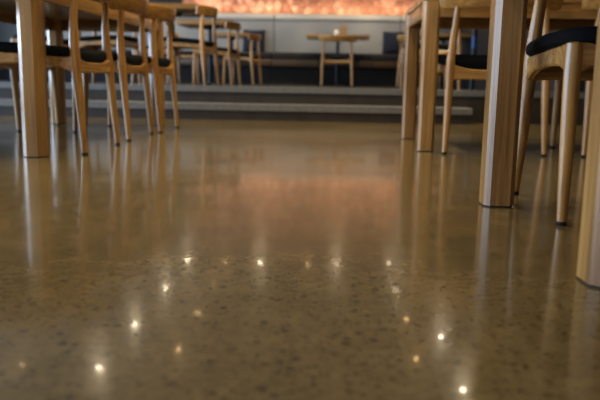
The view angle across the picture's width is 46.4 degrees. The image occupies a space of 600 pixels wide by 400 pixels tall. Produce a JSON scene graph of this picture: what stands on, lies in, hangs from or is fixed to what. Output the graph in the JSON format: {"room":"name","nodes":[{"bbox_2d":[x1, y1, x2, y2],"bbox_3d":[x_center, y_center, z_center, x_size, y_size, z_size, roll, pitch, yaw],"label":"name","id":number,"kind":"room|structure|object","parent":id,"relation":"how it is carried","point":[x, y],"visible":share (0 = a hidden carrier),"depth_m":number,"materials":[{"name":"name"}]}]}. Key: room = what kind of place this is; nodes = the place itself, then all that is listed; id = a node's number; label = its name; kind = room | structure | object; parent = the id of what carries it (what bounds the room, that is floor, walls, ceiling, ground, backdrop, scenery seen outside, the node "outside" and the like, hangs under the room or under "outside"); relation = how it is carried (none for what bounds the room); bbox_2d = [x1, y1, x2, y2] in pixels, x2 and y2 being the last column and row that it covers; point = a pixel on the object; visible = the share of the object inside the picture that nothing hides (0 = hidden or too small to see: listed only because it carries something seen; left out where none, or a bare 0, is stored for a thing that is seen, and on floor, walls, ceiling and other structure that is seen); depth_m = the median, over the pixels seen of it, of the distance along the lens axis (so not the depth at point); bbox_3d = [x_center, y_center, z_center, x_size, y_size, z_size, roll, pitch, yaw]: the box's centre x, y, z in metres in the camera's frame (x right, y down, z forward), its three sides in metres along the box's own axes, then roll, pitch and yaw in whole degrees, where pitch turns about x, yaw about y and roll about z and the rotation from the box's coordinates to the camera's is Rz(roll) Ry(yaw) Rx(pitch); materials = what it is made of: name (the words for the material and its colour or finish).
{"room":"cafe","nodes":[
{"label":"cafe","id":0,"kind":"room"},
{"bbox_2d":[0,80,484,90],"bbox_3d":[-0.350,-1.491,9.234,10.800,0.004,6.550,1,10,3],"label":"floor","id":1,"kind":"structure","parent":0,"point":[0,80],"depth_m":10.30,"materials":[{"name":"concrete"}]},
{"bbox_2d":[0,22,19,79],"bbox_3d":[-5.184,-2.705,12.198,0.772,1.207,0.670,1,10,3],"label":"bench","id":2,"kind":"object","parent":1,"relation":"on","point":[7,31],"visible":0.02,"depth_m":12.33,"materials":[{"name":"grey fabric"}]},
{"bbox_2d":[11,35,68,46],"bbox_3d":[-2.425,-1.478,6.722,0.525,0.758,0.572,1,10,3],"label":"dining chair","id":3,"kind":"object","parent":1,"relation":"on","point":[15,38],"visible":0.08,"depth_m":6.48,"materials":[{"name":"brown wood"}]},
{"bbox_2d":[45,30,147,81],"bbox_3d":[-3.716,-2.667,12.132,2.152,1.207,0.670,1,10,3],"label":"bench","id":4,"kind":"object","parent":1,"relation":"on","point":[99,77],"visible":0.02,"depth_m":12.04,"materials":[{"name":"grey fabric"}]},
{"bbox_2d":[97,49,132,54],"bbox_3d":[-3.721,-2.536,12.079,2.152,0.115,0.520,1,10,3],"label":"seat cushion","id":5,"kind":"object","parent":4,"relation":"on","point":[128,51],"depth_m":11.79,"materials":[{"name":"black leather"}]},
{"bbox_2d":[78,31,140,83],"bbox_3d":[-1.813,-1.440,6.566,0.525,0.758,0.572,1,10,3],"label":"dining chair","id":6,"kind":"object","parent":1,"relation":"on","point":[94,42],"visible":0.36,"depth_m":6.36,"materials":[{"name":"brown wood"}]},
{"bbox_2d":[80,35,137,41],"bbox_3d":[-1.778,-1.490,6.556,0.456,0.086,0.514,1,10,3],"label":"seat cushion","id":7,"kind":"object","parent":6,"relation":"on","point":[113,38],"depth_m":6.32,"materials":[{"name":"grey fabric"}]},
{"bbox_2d":[131,32,180,84],"bbox_3d":[-1.742,-1.760,8.418,0.525,0.758,0.572,1,10,3],"label":"dining chair","id":8,"kind":"object","parent":1,"relation":"on","point":[134,33],"visible":0.17,"depth_m":8.59,"materials":[{"name":"brown wood"}]},
{"bbox_2d":[149,3,211,36],"bbox_3d":[-1.304,-1.550,7.142,0.700,0.796,0.950,1,10,3],"label":"pedestal table","id":9,"kind":"object","parent":1,"relation":"on","point":[183,9],"visible":0.14,"depth_m":6.66,"materials":[{"name":"brown wood"}]},
{"bbox_2d":[166,31,200,84],"bbox_3d":[-1.706,-2.102,10.389,0.525,0.758,0.572,1,10,3],"label":"dining chair","id":10,"kind":"object","parent":1,"relation":"on","point":[183,55],"visible":0.23,"depth_m":10.15,"materials":[{"name":"brown wood"}]},
{"bbox_2d":[180,52,199,54],"bbox_3d":[-1.670,-2.152,10.378,0.456,0.086,0.514,1,10,3],"label":"seat cushion","id":11,"kind":"object","parent":10,"relation":"on","point":[181,53],"depth_m":10.12,"materials":[{"name":"grey fabric"}]},
{"bbox_2d":[164,5,219,85],"bbox_3d":[-1.052,-1.444,6.668,0.525,0.758,0.572,2,10,8],"label":"dining chair","id":12,"kind":"object","parent":1,"relation":"on","point":[179,43],"visible":0.68,"depth_m":6.44,"materials":[{"name":"brown wood"}]},
{"bbox_2d":[164,37,213,46],"bbox_3d":[-1.085,-1.497,6.664,0.456,0.086,0.514,2,10,8],"label":"seat cushion","id":13,"kind":"object","parent":12,"relation":"on","point":[177,41],"depth_m":6.42,"materials":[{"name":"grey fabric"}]},
{"bbox_2d":[176,20,240,85],"bbox_3d":[-1.153,-1.867,8.980,0.700,0.796,0.800,1,10,3],"label":"pedestal table","id":14,"kind":"object","parent":1,"relation":"on","point":[191,24],"visible":0.83,"depth_m":8.82,"materials":[{"name":"brown wood"}]},
{"bbox_2d":[148,13,274,84],"bbox_3d":[-1.548,-2.613,12.035,2.172,1.207,0.670,1,10,3],"label":"bench","id":15,"kind":"object","parent":1,"relation":"on","point":[248,21],"visible":0.41,"depth_m":11.97,"materials":[{"name":"grey fabric"}]},
{"bbox_2d":[148,51,271,58],"bbox_3d":[-1.554,-2.481,11.982,2.172,0.115,0.520,1,10,3],"label":"seat cushion","id":16,"kind":"object","parent":15,"relation":"on","point":[267,54],"depth_m":11.70,"materials":[{"name":"black leather"}]},
{"bbox_2d":[243,30,264,51],"bbox_3d":[-0.794,-2.746,12.078,0.380,0.375,0.141,1,10,0],"label":"cushion","id":17,"kind":"object","parent":15,"relation":"on","point":[246,45],"visible":0.66,"depth_m":12.04,"materials":[{"name":"blue fabric"}]},
{"bbox_2d":[193,21,240,85],"bbox_3d":[-0.988,-1.758,8.481,0.525,0.758,0.572,2,10,7],"label":"dining chair","id":18,"kind":"object","parent":1,"relation":"on","point":[230,53],"visible":0.78,"depth_m":8.27,"materials":[{"name":"brown wood"}]},
{"bbox_2d":[217,47,236,53],"bbox_3d":[-1.021,-1.810,8.476,0.456,0.086,0.514,2,10,7],"label":"seat cushion","id":19,"kind":"object","parent":18,"relation":"on","point":[228,50],"depth_m":8.22,"materials":[{"name":"grey fabric"}]},
{"bbox_2d":[207,33,251,84],"bbox_3d":[-1.101,-2.263,11.266,0.700,0.796,0.600,1,10,3],"label":"pedestal table","id":20,"kind":"object","parent":1,"relation":"on","point":[218,35],"visible":0.39,"depth_m":10.93,"materials":[{"name":"brown wood"}]},
{"bbox_2d":[223,34,261,84],"bbox_3d":[-0.867,-2.149,10.742,0.525,0.758,0.572,3,10,11],"label":"dining chair","id":21,"kind":"object","parent":1,"relation":"on","point":[252,58],"visible":0.85,"depth_m":10.56,"materials":[{"name":"brown wood"}]},
{"bbox_2d":[224,54,258,58],"bbox_3d":[-0.899,-2.202,10.741,0.456,0.086,0.514,3,10,11],"label":"seat cushion","id":22,"kind":"object","parent":21,"relation":"on","point":[242,56],"depth_m":10.49,"materials":[{"name":"grey fabric"}]},
{"bbox_2d":[272,14,400,86],"bbox_3d":[0.629,-2.558,11.938,2.172,1.207,0.670,1,10,3],"label":"bench","id":23,"kind":"object","parent":1,"relation":"on","point":[296,60],"visible":0.77,"depth_m":11.96,"materials":[{"name":"grey fabric"}]},
{"bbox_2d":[272,52,398,60],"bbox_3d":[0.623,-2.426,11.884,2.172,0.115,0.520,1,10,3],"label":"seat cushion","id":24,"kind":"object","parent":23,"relation":"on","point":[276,56],"depth_m":11.65,"materials":[{"name":"black leather"}]},
{"bbox_2d":[382,32,404,53],"bbox_3d":[1.606,-2.686,11.970,0.380,0.375,0.141,2,10,5],"label":"cushion","id":25,"kind":"object","parent":23,"relation":"on","point":[391,45],"visible":0.77,"depth_m":11.93,"materials":[{"name":"blue fabric"}]},
{"bbox_2d":[319,35,356,86],"bbox_3d":[0.569,-2.123,10.740,0.572,0.758,0.525,1,10,3],"label":"dining chair","id":26,"kind":"object","parent":1,"relation":"on","point":[330,38],"visible":1,"depth_m":10.53,"materials":[{"name":"brown wood"}]},
{"bbox_2d":[320,55,353,59],"bbox_3d":[0.572,-2.180,10.765,0.514,0.086,0.456,1,10,3],"label":"seat cushion","id":27,"kind":"object","parent":26,"relation":"on","point":[324,57],"depth_m":10.55,"materials":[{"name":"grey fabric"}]},
{"bbox_2d":[306,34,369,86],"bbox_3d":[0.599,-2.227,11.229,0.980,0.796,0.640,1,10,3],"label":"pedestal table","id":28,"kind":"object","parent":1,"relation":"on","point":[309,36],"visible":0.65,"depth_m":11.16,"materials":[{"name":"brown wood"}]},
{"bbox_2d":[340,24,346,34],"bbox_3d":[0.683,-2.666,10.966,0.100,0.162,0.070,1,10,3],"label":"condiment caddy","id":29,"kind":"object","parent":28,"relation":"on","point":[343,30],"visible":0.96,"depth_m":10.94,"materials":[{"name":"brown wood"}]},
{"bbox_2d":[396,34,419,87],"bbox_3d":[1.670,-2.017,10.238,0.525,0.758,0.572,1,10,3],"label":"dining chair","id":30,"kind":"object","parent":1,"relation":"on","point":[401,38],"visible":0.31,"depth_m":10.38,"materials":[{"name":"brown wood"}]},
{"bbox_2d":[403,26,444,89],"bbox_3d":[1.506,-1.721,8.519,0.525,0.758,0.572,1,10,3],"label":"dining chair","id":31,"kind":"object","parent":1,"relation":"on","point":[439,76],"visible":0.06,"depth_m":8.76,"materials":[{"name":"brown wood"}]},
{"bbox_2d":[401,15,450,87],"bbox_3d":[2.152,-2.519,11.870,0.862,1.207,0.670,1,10,3],"label":"bench","id":32,"kind":"object","parent":1,"relation":"on","point":[403,18],"visible":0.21,"depth_m":11.98,"materials":[{"name":"grey fabric"}]},
{"bbox_2d":[400,29,460,89],"bbox_3d":[1.271,-1.420,6.763,0.572,0.758,0.525,1,10,-1],"label":"dining chair","id":33,"kind":"object","parent":1,"relation":"on","point":[443,48],"visible":0.23,"depth_m":6.58,"materials":[{"name":"brown wood"}]},
{"bbox_2d":[403,43,456,50],"bbox_3d":[1.271,-1.477,6.788,0.514,0.086,0.456,1,10,-1],"label":"seat cushion","id":34,"kind":"object","parent":33,"relation":"on","point":[442,47],"depth_m":6.57,"materials":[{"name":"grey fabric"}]},
{"bbox_2d":[420,33,471,88],"bbox_3d":[2.147,-2.083,10.558,0.700,0.796,0.700,1,10,3],"label":"pedestal table","id":35,"kind":"object","parent":1,"relation":"on","point":[443,37],"visible":0.49,"depth_m":10.27,"materials":[{"name":"brown wood"}]},
{"bbox_2d":[469,30,477,89],"bbox_3d":[1.863,-1.560,7.513,0.800,0.796,0.800,1,10,3],"label":"pedestal table","id":36,"kind":"object","parent":1,"relation":"on","point":[474,32],"visible":0.16,"depth_m":7.48,"materials":[{"name":"black metal"}]},
{"bbox_2d":[182,0,413,21],"bbox_3d":[-1.468,-3.154,12.405,8.200,2.600,0.150,1,10,3],"label":"wall","id":37,"kind":"structure","parent":0,"point":[333,6],"depth_m":12.21,"materials":[{"name":"paint"}]},
{"bbox_2d":[149,0,181,2],"bbox_3d":[-3.807,-3.888,12.302,3.500,1.200,0.030,1,10,3],"label":"wall panel","id":38,"kind":"object","parent":37,"relation":"attached to","point":[150,1],"depth_m":12.29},
{"bbox_2d":[182,0,417,14],"bbox_3d":[0.247,-3.812,12.111,4.655,1.141,0.016,1,10,3],"label":"trim","id":39,"kind":"structure","parent":37,"relation":"attached to","point":[356,4],"depth_m":12.19,"materials":[{"name":"orange metal"}]},
{"bbox_2d":[218,12,402,15],"bbox_3d":[-1.470,-3.278,12.282,8.200,0.023,0.050,1,10,3],"label":"trim","id":40,"kind":"structure","parent":37,"relation":"attached to","point":[218,12],"depth_m":12.19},
{"bbox_2d":[0,115,599,399],"bbox_3d":[-0.569,-0.469,4.925,11.200,0.100,15.800,1,10,3],"label":"floor","id":41,"kind":"structure","parent":0,"point":[199,259],"depth_m":1.27,"materials":[{"name":"concrete"}]},
{"bbox_2d":[0,64,20,131],"bbox_3d":[-1.920,-0.748,3.887,0.525,0.758,0.572,1,10,3],"label":"dining chair","id":42,"kind":"object","parent":41,"relation":"on","point":[12,67],"visible":0.65,"depth_m":4.12,"materials":[{"name":"brown wood"}]},
{"bbox_2d":[0,65,59,124],"bbox_3d":[-1.892,-0.849,4.473,0.525,0.758,0.572,1,10,3],"label":"dining chair","id":43,"kind":"object","parent":41,"relation":"on","point":[53,71],"visible":0.24,"depth_m":4.71,"materials":[{"name":"brown wood"}]},
{"bbox_2d":[0,0,119,154],"bbox_3d":[-1.128,-0.613,3.191,0.525,0.758,0.572,1,10,3],"label":"dining chair","id":44,"kind":"object","parent":41,"relation":"on","point":[76,60],"visible":0.66,"depth_m":2.98,"materials":[{"name":"brown wood"}]},
{"bbox_2d":[0,42,106,62],"bbox_3d":[-1.161,-0.665,3.183,0.456,0.086,0.514,1,10,3],"label":"seat cushion","id":45,"kind":"object","parent":44,"relation":"on","point":[8,50],"depth_m":2.95,"materials":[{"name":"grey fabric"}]},
{"bbox_2d":[0,0,164,157],"bbox_3d":[-1.395,-0.725,3.875,0.800,0.735,2.120,1,10,3],"label":"dining table","id":46,"kind":"object","parent":41,"relation":"on","point":[32,18],"visible":0.77,"depth_m":2.90,"materials":[{"name":"brown wood"}]},
{"bbox_2d":[47,0,153,140],"bbox_3d":[-1.105,-0.731,3.870,0.525,0.758,0.572,1,10,3],"label":"dining chair","id":47,"kind":"object","parent":41,"relation":"on","point":[124,64],"visible":0.66,"depth_m":3.70,"materials":[{"name":"brown wood"}]},
{"bbox_2d":[112,53,142,65],"bbox_3d":[-1.138,-0.783,3.863,0.456,0.086,0.514,1,10,3],"label":"seat cushion","id":48,"kind":"object","parent":47,"relation":"on","point":[119,59],"depth_m":3.72,"materials":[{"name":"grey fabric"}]},
{"bbox_2d":[82,4,178,132],"bbox_3d":[-1.048,-0.825,4.420,0.525,0.758,0.572,1,10,3],"label":"dining chair","id":49,"kind":"object","parent":41,"relation":"on","point":[157,66],"visible":0.69,"depth_m":4.22,"materials":[{"name":"brown wood"}]},
{"bbox_2d":[128,54,170,66],"bbox_3d":[-1.081,-0.877,4.412,0.456,0.086,0.514,1,10,3],"label":"seat cushion","id":50,"kind":"object","parent":49,"relation":"on","point":[153,61],"depth_m":4.21,"materials":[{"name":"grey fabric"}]},
{"bbox_2d":[0,106,471,124],"bbox_3d":[-2.271,-0.777,5.875,7.300,0.122,0.300,1,10,3],"label":"step","id":51,"kind":"structure","parent":41,"relation":"on","point":[4,110],"depth_m":5.64,"materials":[{"name":"grey concrete"}]},
{"bbox_2d":[0,98,472,114],"bbox_3d":[-2.271,-0.815,5.861,7.300,0.051,0.315,1,10,3],"label":"trim","id":52,"kind":"structure","parent":51,"relation":"attached to","point":[3,101],"depth_m":5.62,"materials":[{"name":"grey concrete"}]},
{"bbox_2d":[0,88,584,124],"bbox_3d":[-0.354,-1.391,9.203,10.800,0.260,6.645,1,10,3],"label":"step","id":53,"kind":"structure","parent":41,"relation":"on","point":[477,104],"depth_m":5.90,"materials":[{"name":"grey concrete"}]},
{"bbox_2d":[0,82,584,98],"bbox_3d":[-0.511,-0.942,5.953,10.800,0.050,0.110,1,10,3],"label":"trim","id":54,"kind":"structure","parent":53,"relation":"attached to","point":[252,89],"depth_m":5.88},
{"bbox_2d":[401,0,596,151],"bbox_3d":[1.301,-0.648,3.703,1.420,0.735,0.800,1,10,2],"label":"dining table","id":55,"kind":"object","parent":41,"relation":"on","point":[427,16],"visible":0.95,"depth_m":3.38,"materials":[{"name":"brown wood"}]},
{"bbox_2d":[436,0,562,156],"bbox_3d":[0.929,-0.621,3.443,0.572,0.758,0.525,1,10,3],"label":"dining chair","id":56,"kind":"object","parent":41,"relation":"on","point":[454,66],"visible":0.5,"depth_m":3.25,"materials":[{"name":"brown wood"}]},
{"bbox_2d":[438,54,487,69],"bbox_3d":[0.931,-0.678,3.468,0.514,0.086,0.456,1,10,3],"label":"seat cushion","id":57,"kind":"object","parent":56,"relation":"on","point":[445,61],"depth_m":3.25,"materials":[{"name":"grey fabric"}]},
{"bbox_2d":[479,0,599,288],"bbox_3d":[1.214,-0.270,1.514,1.420,0.735,0.845,1,10,1],"label":"dining table","id":58,"kind":"object","parent":41,"relation":"on","point":[508,18],"visible":1,"depth_m":1.86,"materials":[{"name":"brown wood"}]},
{"bbox_2d":[514,0,597,225],"bbox_3d":[0.888,-0.348,1.863,0.572,0.758,0.525,1,10,3],"label":"dining chair","id":59,"kind":"object","parent":41,"relation":"on","point":[567,55],"visible":0.91,"depth_m":1.69,"materials":[{"name":"brown wood"}]},
{"bbox_2d":[526,26,597,56],"bbox_3d":[0.887,-0.393,1.820,0.514,0.086,0.456,1,10,3],"label":"seat cushion","id":60,"kind":"object","parent":59,"relation":"on","point":[577,41],"depth_m":1.68,"materials":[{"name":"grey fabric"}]},
{"bbox_2d":[550,0,599,156],"bbox_3d":[1.575,-0.605,3.414,0.572,0.758,0.525,1,10,3],"label":"dining chair","id":61,"kind":"object","parent":41,"relation":"on","point":[587,5],"visible":0.34,"depth_m":3.25,"materials":[{"name":"brown wood"}]},
{"bbox_2d":[453,29,585,91],"bbox_3d":[3.774,-2.487,9.088,2.600,2.600,6.400,1,10,3],"label":"wall","id":62,"kind":"structure","parent":0,"point":[482,35],"depth_m":9.65,"materials":[{"name":"grey paint"}]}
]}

